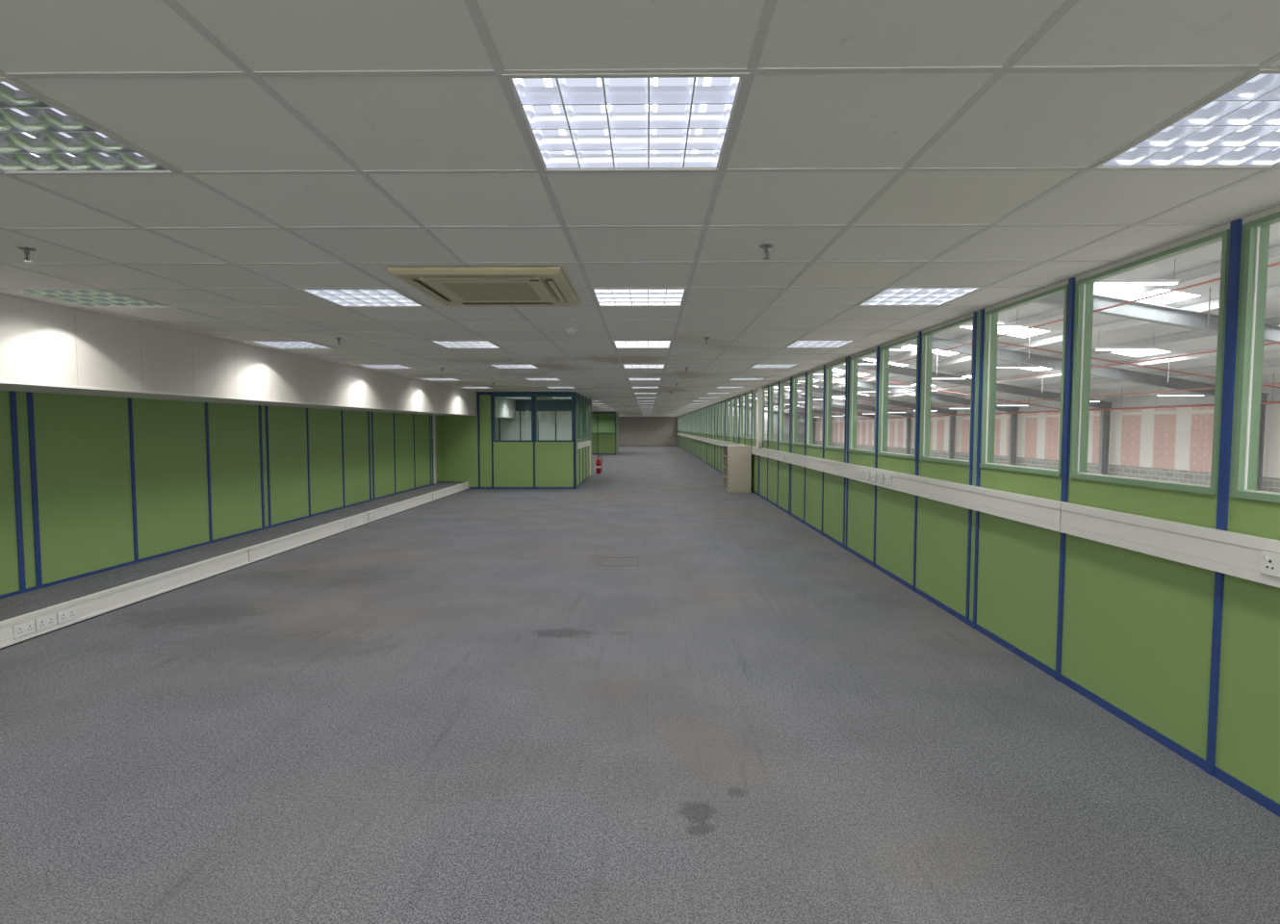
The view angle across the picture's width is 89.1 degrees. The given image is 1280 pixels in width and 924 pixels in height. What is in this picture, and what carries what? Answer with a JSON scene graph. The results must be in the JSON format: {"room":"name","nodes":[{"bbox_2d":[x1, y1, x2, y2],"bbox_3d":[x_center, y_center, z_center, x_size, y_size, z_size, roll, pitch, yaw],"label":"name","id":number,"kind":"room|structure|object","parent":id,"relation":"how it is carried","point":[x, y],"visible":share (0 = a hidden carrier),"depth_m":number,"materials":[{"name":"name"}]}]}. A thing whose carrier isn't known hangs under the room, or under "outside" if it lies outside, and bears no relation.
{"room":"open-plan office","nodes":[
{"label":"open-plan office","id":0,"kind":"room"},
{"bbox_2d":[0,390,443,598],"bbox_3d":[-4.687,-0.980,24.290,0.130,2.330,56.500,0,3,1],"label":"wall","id":1,"kind":"structure","parent":0,"point":[89,485],"depth_m":6.64,"materials":[{"name":"green paint"}]},
{"bbox_2d":[0,293,515,418],"bbox_3d":[-4.229,-1.908,24.235,0.846,0.670,56.500,0,3,1],"label":"wall","id":2,"kind":"structure","parent":0,"point":[45,347],"depth_m":5.69,"materials":[{"name":"white paint"}]},
{"bbox_2d":[441,391,575,488],"bbox_3d":[-3.155,-0.515,15.626,3.200,2.325,0.074,0,3,1],"label":"wall","id":3,"kind":"structure","parent":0,"point":[472,452],"depth_m":15.62,"materials":[{"name":"green paint"}]},
{"bbox_2d":[495,400,580,439],"bbox_3d":[-3.130,-0.759,20.192,3.140,2.325,0.070,0,3,1],"label":"window","id":4,"kind":"structure","parent":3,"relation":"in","point":[553,417],"depth_m":20.14,"materials":[{"name":"clear glass"}]},
{"bbox_2d":[575,392,591,488],"bbox_3d":[-1.532,-0.638,17.916,0.110,2.325,4.590,0,3,1],"label":"wall","id":5,"kind":"structure","parent":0,"point":[582,445],"depth_m":17.33,"materials":[{"name":"green paint"}]},
{"bbox_2d":[588,405,592,476],"bbox_3d":[-1.502,-0.643,19.643,0.100,2.139,0.970,0,3,1],"label":"door","id":6,"kind":"structure","parent":5,"relation":"in","point":[590,446],"depth_m":19.73,"materials":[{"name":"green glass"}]},
{"bbox_2d":[0,0,1279,416],"bbox_3d":[-0.557,-2.139,24.179,6.510,0.006,56.500,0,3,1],"label":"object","id":7,"kind":"structure","parent":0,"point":[473,7],"depth_m":2.39,"materials":[{"name":"metal"}]},
{"bbox_2d":[0,445,1279,923],"bbox_3d":[-0.967,0.246,24.311,7.570,0.120,56.700,0,3,1],"label":"floor","id":8,"kind":"structure","parent":0,"point":[444,710],"depth_m":2.96,"materials":[{"name":"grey carpet"}]},
{"bbox_2d":[0,481,468,649],"bbox_3d":[-4.549,1.078,5.900,0.642,0.179,19.560,0,3,1],"label":"raised ledge","id":9,"kind":"object","parent":8,"relation":"on","point":[29,615],"visible":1,"depth_m":6.06,"materials":[{"name":"plastic"}]},
{"bbox_2d":[595,455,602,473],"bbox_3d":[-1.325,0.084,20.797,0.165,0.578,0.169,3,4,44],"label":"fire extinguisher","id":10,"kind":"object","parent":8,"relation":"on","point":[599,463],"visible":1,"depth_m":20.75,"materials":[{"name":"red paint"}]},
{"bbox_2d":[591,411,618,454],"bbox_3d":[-2.889,-1.681,37.474,3.212,2.325,3.574,0,3,1],"label":"wall partition","id":11,"kind":"structure","parent":8,"relation":"on","point":[604,424],"depth_m":36.12,"materials":[{"name":"green"}]},
{"bbox_2d":[596,557,639,565],"bbox_3d":[-0.236,1.099,7.172,0.444,0.002,0.444,0,3,1],"label":"access hatch","id":12,"kind":"object","parent":8,"relation":"on","point":[604,561],"visible":1,"depth_m":7.17,"materials":[{"name":"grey carpet"}]},
{"bbox_2d":[722,444,751,492],"bbox_3d":[2.241,0.147,15.079,0.545,1.060,0.866,0,3,1],"label":"bookcase","id":13,"kind":"object","parent":8,"relation":"on","point":[736,458],"visible":1,"depth_m":14.66,"materials":[{"name":"beige wood"}]},
{"bbox_2d":[0,0,1279,416],"bbox_3d":[-0.907,-2.241,24.177,7.610,0.200,56.700,0,3,1],"label":"ceiling","id":14,"kind":"structure","parent":0,"point":[1026,119],"depth_m":2.18,"materials":[{"name":"tile"}]},
{"bbox_2d":[16,246,36,261],"bbox_3d":[-2.913,-0.986,3.087,0.068,0.060,0.068,0,3,1],"label":"sprinkler","id":15,"kind":"object","parent":14,"relation":"attached to","point":[26,249],"depth_m":3.08,"materials":[{"name":"silver metal"}]},
{"bbox_2d":[6,289,172,307],"bbox_3d":[-3.603,-1.119,4.290,0.594,0.091,0.594,0,3,1],"label":"recessed light","id":16,"kind":"object","parent":14,"relation":"in","point":[89,298],"visible":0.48,"depth_m":4.30,"materials":[{"name":"metal"}]},
{"bbox_2d":[0,76,180,175],"bbox_3d":[-1.831,-0.991,1.872,0.594,0.091,0.594,0,3,1],"label":"recessed light","id":17,"kind":"object","parent":14,"relation":"in","point":[38,136],"visible":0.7,"depth_m":2.01,"materials":[{"name":"metal"}]},
{"bbox_2d":[246,340,333,348],"bbox_3d":[-3.574,-1.247,6.686,0.594,0.091,0.594,0,3,1],"label":"recessed light","id":18,"kind":"object","parent":14,"relation":"in","point":[274,344],"visible":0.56,"depth_m":6.69,"materials":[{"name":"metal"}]},
{"bbox_2d":[296,288,426,307],"bbox_3d":[-1.803,-1.118,4.268,0.594,0.091,0.594,0,3,1],"label":"recessed light","id":19,"kind":"object","parent":14,"relation":"in","point":[343,297],"visible":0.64,"depth_m":4.27,"materials":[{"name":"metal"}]},
{"bbox_2d":[358,364,413,368],"bbox_3d":[-3.546,-1.375,9.082,0.594,0.091,0.594,0,3,1],"label":"recessed light","id":20,"kind":"object","parent":14,"relation":"in","point":[367,366],"visible":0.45,"depth_m":9.09,"materials":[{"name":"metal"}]},
{"bbox_2d":[420,378,462,381],"bbox_3d":[-3.517,-1.503,11.479,0.594,0.091,0.594,0,3,1],"label":"recessed light","id":21,"kind":"object","parent":14,"relation":"in","point":[429,379],"visible":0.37,"depth_m":11.62,"materials":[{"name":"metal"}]},
{"bbox_2d":[428,340,502,348],"bbox_3d":[-1.774,-1.246,6.665,0.594,0.091,0.594,0,3,1],"label":"recessed light","id":22,"kind":"object","parent":14,"relation":"in","point":[446,344],"visible":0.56,"depth_m":6.67,"materials":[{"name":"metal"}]},
{"bbox_2d":[460,386,493,388],"bbox_3d":[-3.489,-1.631,13.875,0.594,0.091,0.594,0,3,1],"label":"recessed light","id":23,"kind":"object","parent":14,"relation":"in","point":[461,387],"visible":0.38,"depth_m":13.88,"materials":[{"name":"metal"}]},
{"bbox_2d":[386,266,579,305],"bbox_3d":[-0.873,-1.034,3.891,0.920,0.041,0.920,0,3,1],"label":"air conditioner","id":24,"kind":"object","parent":14,"relation":"in","point":[446,285],"depth_m":3.69,"materials":[{"name":"beige plastic"}]},
{"bbox_2d":[489,364,538,368],"bbox_3d":[-1.746,-1.374,9.061,0.594,0.091,0.594,0,3,1],"label":"recessed light","id":25,"kind":"object","parent":14,"relation":"in","point":[495,366],"visible":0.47,"depth_m":9.06,"materials":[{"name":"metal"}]},
{"bbox_2d":[524,378,560,380],"bbox_3d":[-1.717,-1.502,11.457,0.594,0.091,0.594,0,3,1],"label":"recessed light","id":26,"kind":"object","parent":14,"relation":"in","point":[524,378],"visible":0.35,"depth_m":11.49,"materials":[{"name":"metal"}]},
{"bbox_2d":[545,386,576,388],"bbox_3d":[-1.689,-1.630,13.854,0.594,0.091,0.594,0,3,1],"label":"recessed light","id":27,"kind":"object","parent":14,"relation":"in","point":[546,387],"visible":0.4,"depth_m":13.86,"materials":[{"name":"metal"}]},
{"bbox_2d":[565,328,577,333],"bbox_3d":[-0.593,-1.129,5.605,0.100,0.042,0.100,0,3,1],"label":"smoke detector","id":28,"kind":"object","parent":14,"relation":"attached to","point":[569,330],"visible":1,"depth_m":5.58,"materials":[{"name":"white plastic"}]},
{"bbox_2d":[501,72,749,172],"bbox_3d":[-0.031,-0.990,1.850,0.594,0.091,0.594,0,3,1],"label":"recessed light","id":29,"kind":"object","parent":14,"relation":"in","point":[572,122],"visible":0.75,"depth_m":1.85,"materials":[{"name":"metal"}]},
{"bbox_2d":[589,287,688,307],"bbox_3d":[-0.003,-1.117,4.247,0.594,0.091,0.594,0,3,1],"label":"recessed light","id":30,"kind":"object","parent":14,"relation":"in","point":[603,296],"visible":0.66,"depth_m":4.25,"materials":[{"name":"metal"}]},
{"bbox_2d":[612,340,672,348],"bbox_3d":[0.025,-1.245,6.643,0.594,0.091,0.594,0,3,1],"label":"recessed light","id":31,"kind":"object","parent":14,"relation":"in","point":[617,344],"visible":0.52,"depth_m":6.65,"materials":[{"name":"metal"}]},
{"bbox_2d":[621,363,665,368],"bbox_3d":[0.054,-1.373,9.040,0.594,0.091,0.594,0,3,1],"label":"recessed light","id":32,"kind":"object","parent":14,"relation":"in","point":[658,366],"visible":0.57,"depth_m":9.18,"materials":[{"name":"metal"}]},
{"bbox_2d":[627,378,662,380],"bbox_3d":[0.083,-1.501,11.436,0.594,0.091,0.594,0,3,1],"label":"recessed light","id":33,"kind":"object","parent":14,"relation":"in","point":[627,378],"visible":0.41,"depth_m":11.44,"materials":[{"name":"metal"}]},
{"bbox_2d":[631,386,659,388],"bbox_3d":[0.111,-1.629,13.833,0.594,0.091,0.594,0,3,1],"label":"recessed light","id":34,"kind":"object","parent":14,"relation":"in","point":[631,387],"visible":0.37,"depth_m":14.03,"materials":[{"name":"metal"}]},
{"bbox_2d":[714,386,743,388],"bbox_3d":[1.911,-1.627,13.811,0.594,0.091,0.594,0,3,1],"label":"recessed light","id":35,"kind":"object","parent":14,"relation":"in","point":[716,387],"visible":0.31,"depth_m":14.02,"materials":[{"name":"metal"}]},
{"bbox_2d":[729,377,767,380],"bbox_3d":[1.882,-1.500,11.415,0.594,0.091,0.594,0,3,1],"label":"recessed light","id":36,"kind":"object","parent":14,"relation":"in","point":[752,378],"visible":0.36,"depth_m":11.42,"materials":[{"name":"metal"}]},
{"bbox_2d":[759,243,773,259],"bbox_3d":[0.593,-0.983,3.045,0.068,0.060,0.068,0,3,1],"label":"sprinkler","id":37,"kind":"object","parent":14,"relation":"attached to","point":[765,246],"depth_m":3.03,"materials":[{"name":"silver metal"}]},
{"bbox_2d":[748,363,799,368],"bbox_3d":[1.854,-1.372,9.018,0.594,0.091,0.594,0,3,1],"label":"recessed light","id":38,"kind":"object","parent":14,"relation":"in","point":[756,366],"visible":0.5,"depth_m":9.15,"materials":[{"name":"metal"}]},
{"bbox_2d":[783,339,857,348],"bbox_3d":[1.825,-1.244,6.622,0.594,0.091,0.594,0,3,1],"label":"recessed light","id":39,"kind":"object","parent":14,"relation":"in","point":[827,344],"visible":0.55,"depth_m":6.75,"materials":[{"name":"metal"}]},
{"bbox_2d":[855,286,985,306],"bbox_3d":[1.797,-1.116,4.226,0.594,0.091,0.594,0,3,1],"label":"recessed light","id":40,"kind":"object","parent":14,"relation":"in","point":[889,295],"visible":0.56,"depth_m":4.23,"materials":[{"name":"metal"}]},
{"bbox_2d":[1089,69,1279,169],"bbox_3d":[1.768,-0.988,1.829,0.594,0.091,0.594,0,3,1],"label":"recessed light","id":41,"kind":"object","parent":14,"relation":"in","point":[1238,127],"visible":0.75,"depth_m":1.96,"materials":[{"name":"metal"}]},
{"bbox_2d":[618,416,677,445],"bbox_3d":[-0.641,-2.534,52.495,7.550,2.430,0.112,0,3,1],"label":"wall","id":42,"kind":"structure","parent":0,"point":[632,430],"depth_m":52.44,"materials":[{"name":"white paint"}]},
{"bbox_2d":[728,405,804,443],"bbox_3d":[11.770,-1.417,34.837,17.690,8.080,90.400,0,3,1],"label":"wall","id":43,"kind":"structure","parent":0,"point":[801,422],"depth_m":79.69,"materials":[{"name":"white paint"}]},
{"bbox_2d":[677,205,1279,817],"bbox_3d":[2.736,-1.045,24.198,0.104,2.470,56.500,0,3,1],"label":"wall","id":44,"kind":"structure","parent":0,"point":[1188,656],"depth_m":3.51,"materials":[{"name":"green laminate"}]},
{"bbox_2d":[693,410,695,433],"bbox_3d":[2.820,-2.030,33.039,0.057,1.106,0.913,0,3,1],"label":"window","id":45,"kind":"structure","parent":44,"relation":"in","point":[695,411],"depth_m":33.19,"materials":[{"name":"clear glass"}]},
{"bbox_2d":[698,409,700,434],"bbox_3d":[2.783,-1.865,29.954,0.057,1.106,0.913,0,3,1],"label":"window","id":46,"kind":"structure","parent":44,"relation":"in","point":[700,409],"depth_m":30.14,"materials":[{"name":"clear glass"}]},
{"bbox_2d":[700,409,702,434],"bbox_3d":[2.770,-1.808,28.892,0.057,1.106,0.913,0,3,1],"label":"window","id":47,"kind":"structure","parent":44,"relation":"in","point":[701,409],"depth_m":29.12,"materials":[{"name":"clear glass"}]},
{"bbox_2d":[702,408,704,434],"bbox_3d":[2.758,-1.754,27.880,0.057,1.106,0.946,0,3,1],"label":"window","id":48,"kind":"structure","parent":44,"relation":"in","point":[703,408],"depth_m":28.32,"materials":[{"name":"green paint"}]},
{"bbox_2d":[704,407,706,434],"bbox_3d":[2.746,-1.700,26.868,0.057,1.106,0.913,0,3,1],"label":"window","id":49,"kind":"structure","parent":44,"relation":"in","point":[705,407],"depth_m":27.30,"materials":[{"name":"green paint"}]},
{"bbox_2d":[707,406,709,435],"bbox_3d":[2.734,-1.644,25.807,0.057,1.106,0.913,0,3,1],"label":"window","id":50,"kind":"structure","parent":44,"relation":"in","point":[708,406],"depth_m":26.23,"materials":[{"name":"green paint"}]},
{"bbox_2d":[709,405,712,435],"bbox_3d":[2.721,-1.590,24.795,0.057,1.106,0.946,0,3,1],"label":"window","id":51,"kind":"structure","parent":44,"relation":"in","point":[711,405],"depth_m":25.24,"materials":[{"name":"green paint"}]},
{"bbox_2d":[712,405,714,435],"bbox_3d":[2.709,-1.536,23.783,0.057,1.106,0.913,0,3,1],"label":"window","id":52,"kind":"structure","parent":44,"relation":"in","point":[712,405],"depth_m":24.20,"materials":[{"name":"green paint"}]},
{"bbox_2d":[715,403,717,435],"bbox_3d":[2.697,-1.479,22.722,0.057,1.106,0.913,0,3,1],"label":"window","id":53,"kind":"structure","parent":44,"relation":"in","point":[717,403],"depth_m":23.15,"materials":[{"name":"green paint"}]},
{"bbox_2d":[717,402,720,435],"bbox_3d":[2.685,-1.425,21.710,0.057,1.106,0.946,0,3,1],"label":"window","id":54,"kind":"structure","parent":44,"relation":"in","point":[720,402],"depth_m":22.16,"materials":[{"name":"green paint"}]},
{"bbox_2d":[721,401,724,435],"bbox_3d":[2.673,-1.371,20.698,0.057,1.106,0.913,0,3,1],"label":"window","id":55,"kind":"structure","parent":44,"relation":"in","point":[723,401],"depth_m":21.12,"materials":[{"name":"green paint"}]},
{"bbox_2d":[724,399,729,436],"bbox_3d":[2.660,-1.315,19.636,0.057,1.106,0.913,0,3,1],"label":"window","id":56,"kind":"structure","parent":44,"relation":"in","point":[728,399],"depth_m":20.07,"materials":[{"name":"green paint"}]},
{"bbox_2d":[729,398,733,437],"bbox_3d":[2.648,-1.261,18.624,0.057,1.106,0.946,0,3,1],"label":"window","id":57,"kind":"structure","parent":44,"relation":"in","point":[730,399],"depth_m":19.07,"materials":[{"name":"green paint"}]},
{"bbox_2d":[733,396,739,437],"bbox_3d":[2.636,-1.207,17.612,0.057,1.106,0.913,0,3,1],"label":"window","id":58,"kind":"structure","parent":44,"relation":"in","point":[736,396],"depth_m":18.04,"materials":[{"name":"green paint"}]},
{"bbox_2d":[739,394,744,438],"bbox_3d":[2.624,-1.150,16.551,0.057,1.106,0.913,0,3,1],"label":"window","id":59,"kind":"structure","parent":44,"relation":"in","point":[740,411],"depth_m":16.99,"materials":[{"name":"green paint"}]},
{"bbox_2d":[744,391,751,439],"bbox_3d":[2.611,-1.096,15.539,0.057,1.106,0.946,0,3,1],"label":"window","id":60,"kind":"structure","parent":44,"relation":"in","point":[746,403],"depth_m":15.99,"materials":[{"name":"green paint"}]},
{"bbox_2d":[751,389,757,439],"bbox_3d":[2.599,-1.042,14.527,0.057,1.106,0.913,0,3,1],"label":"window","id":61,"kind":"structure","parent":44,"relation":"in","point":[754,392],"depth_m":14.96,"materials":[{"name":"green paint"}]},
{"bbox_2d":[756,386,763,447],"bbox_3d":[2.511,-0.936,13.641,0.090,1.271,0.180,0,3,1],"label":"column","id":62,"kind":"structure","parent":44,"relation":"attached to","point":[759,389],"depth_m":13.58,"materials":[{"name":"white paint"}]},
{"bbox_2d":[768,383,778,442],"bbox_3d":[2.575,-0.932,12.453,0.057,1.106,0.946,0,3,1],"label":"window","id":63,"kind":"structure","parent":44,"relation":"in","point":[776,384],"depth_m":12.89,"materials":[{"name":"green paint"}]},
{"bbox_2d":[778,379,790,443],"bbox_3d":[2.563,-0.878,11.441,0.057,1.106,0.913,0,3,1],"label":"window","id":64,"kind":"structure","parent":44,"relation":"in","point":[787,380],"depth_m":11.87,"materials":[{"name":"green paint"}]},
{"bbox_2d":[791,373,805,445],"bbox_3d":[2.550,-0.821,10.380,0.057,1.106,0.913,0,3,1],"label":"window","id":65,"kind":"structure","parent":44,"relation":"in","point":[802,375],"depth_m":10.80,"materials":[{"name":"green paint"}]},
{"bbox_2d":[805,367,823,448],"bbox_3d":[2.538,-0.767,9.368,0.057,1.106,0.946,0,3,1],"label":"window","id":66,"kind":"structure","parent":44,"relation":"in","point":[807,444],"depth_m":9.81,"materials":[{"name":"green paint"}]},
{"bbox_2d":[823,359,845,450],"bbox_3d":[2.526,-0.713,8.356,0.057,1.106,0.913,0,3,1],"label":"window","id":67,"kind":"structure","parent":44,"relation":"in","point":[827,389],"depth_m":8.78,"materials":[{"name":"green paint"}]},
{"bbox_2d":[847,349,876,454],"bbox_3d":[2.514,-0.656,7.295,0.057,1.106,0.913,0,3,1],"label":"window","id":68,"kind":"structure","parent":44,"relation":"in","point":[852,360],"depth_m":7.71,"materials":[{"name":"green paint"}]},
{"bbox_2d":[877,334,918,459],"bbox_3d":[2.502,-0.603,6.283,0.057,1.106,0.946,0,3,1],"label":"window","id":69,"kind":"structure","parent":44,"relation":"in","point":[881,451],"depth_m":6.71,"materials":[{"name":"green paint"}]},
{"bbox_2d":[918,315,973,465],"bbox_3d":[2.490,-0.548,5.271,0.057,1.106,0.913,0,3,1],"label":"window","id":70,"kind":"structure","parent":44,"relation":"in","point":[925,336],"depth_m":5.68,"materials":[{"name":"green paint"}]},
{"bbox_2d":[676,433,1279,588],"bbox_3d":[2.653,-0.779,24.213,0.060,0.167,56.500,0,3,1],"label":"cable trunking","id":71,"kind":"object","parent":44,"relation":"attached to","point":[1254,558],"depth_m":3.39,"materials":[{"name":"white plastic"}]},
{"bbox_2d":[979,283,1068,476],"bbox_3d":[2.477,-0.492,4.209,0.057,1.106,0.913,0,3,1],"label":"window","id":72,"kind":"structure","parent":44,"relation":"in","point":[988,316],"depth_m":4.48,"materials":[{"name":"green paint"}]},
{"bbox_2d":[1069,229,1228,494],"bbox_3d":[2.465,-0.438,3.197,0.057,1.106,0.946,0,3,1],"label":"window","id":73,"kind":"structure","parent":44,"relation":"in","point":[1082,294],"depth_m":3.23,"materials":[{"name":"green paint"}]},
{"bbox_2d":[1231,211,1279,502],"bbox_3d":[2.453,-0.384,2.185,0.057,1.106,0.913,0,3,1],"label":"window","id":74,"kind":"structure","parent":44,"relation":"in","point":[1254,229],"depth_m":2.62,"materials":[{"name":"green paint"}]},
{"bbox_2d":[742,221,1279,414],"bbox_3d":[11.770,-4.107,34.693,17.690,2.074,90.000,0,3,1],"label":"ceiling","id":75,"kind":"structure","parent":0,"point":[1209,254],"depth_m":18.27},
{"bbox_2d":[888,384,916,386],"label":"lights","id":76,"kind":"object","parent":75,"relation":"attached to","point":[888,385],"depth_m":31.64,"materials":[{"name":"paint"}]},
{"bbox_2d":[889,347,916,350],"label":"lights","id":77,"kind":"object","parent":75,"relation":"attached to","point":[893,348],"depth_m":21.65,"materials":[{"name":"paint"}]},
{"bbox_2d":[931,377,966,379],"label":"lights","id":78,"kind":"object","parent":75,"relation":"attached to","point":[932,377],"depth_m":26.63,"materials":[{"name":"paint"}]},
{"bbox_2d":[766,284,1199,409],"bbox_3d":[10.337,-4.579,36.538,9.800,0.986,86.300,0,3,1],"label":"skylights","id":79,"kind":"object","parent":75,"relation":"attached to","point":[1173,296],"visible":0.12,"depth_m":18.42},
{"bbox_2d":[998,319,1020,327],"label":"lights","id":80,"kind":"object","parent":75,"relation":"attached to","point":[1016,324],"depth_m":16.68,"materials":[{"name":"paint"}]},
{"bbox_2d":[743,261,1279,421],"bbox_3d":[14.674,-3.578,34.687,10.160,2.010,89.400,0,3,1],"label":"pipes","id":81,"kind":"object","parent":75,"relation":"hanging from","point":[1278,263],"visible":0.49,"depth_m":20.33,"materials":[{"name":"red metal"}]},
{"bbox_2d":[996,395,1028,406],"label":"lights","id":82,"kind":"object","parent":75,"relation":"attached to","point":[998,396],"depth_m":31.63,"materials":[{"name":"paint"}]},
{"bbox_2d":[997,365,1038,368],"label":"lights","id":83,"kind":"object","parent":75,"relation":"attached to","point":[998,367],"depth_m":21.66,"materials":[{"name":"paint"}]},
{"bbox_2d":[1094,332,1157,350],"label":"lights","id":84,"kind":"object","parent":75,"relation":"attached to","point":[1153,347],"depth_m":16.66,"materials":[{"name":"paint"}]},
{"bbox_2d":[1094,258,1180,285],"label":"lights","id":85,"kind":"object","parent":75,"relation":"attached to","point":[1104,282],"depth_m":11.68,"materials":[{"name":"paint"}]},
{"bbox_2d":[812,387,1279,492],"bbox_3d":[20.504,-0.313,34.792,0.220,5.880,90.000,0,3,1],"label":"wall","id":86,"kind":"structure","parent":0,"point":[1174,445],"depth_m":27.25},
{"bbox_2d":[1155,393,1203,396],"label":"lights","id":87,"kind":"object","parent":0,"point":[1159,395],"depth_m":21.65,"materials":[{"name":"paint"}]},
{"bbox_3d":[11.770,2.667,35.055,17.690,0.100,90.000,0,3,1],"label":"floor","id":88,"kind":"structure","parent":0,"visible":0},
{"bbox_2d":[728,291,1279,490],"bbox_3d":[11.672,-1.173,35.051,17.290,7.570,84.180,0,3,1],"label":"steel framework","id":89,"kind":"object","parent":88,"relation":"on","point":[1138,310],"visible":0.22,"depth_m":20.91,"materials":[{"name":"paint"}]},
{"bbox_2d":[743,244,1279,415],"bbox_3d":[11.318,-4.116,34.698,14.906,1.883,89.400,0,3,1],"label":"purlins","id":90,"kind":"object","parent":89,"relation":"attached to","point":[1273,251],"visible":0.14,"depth_m":18.66,"materials":[{"name":"white metal"}]}
]}

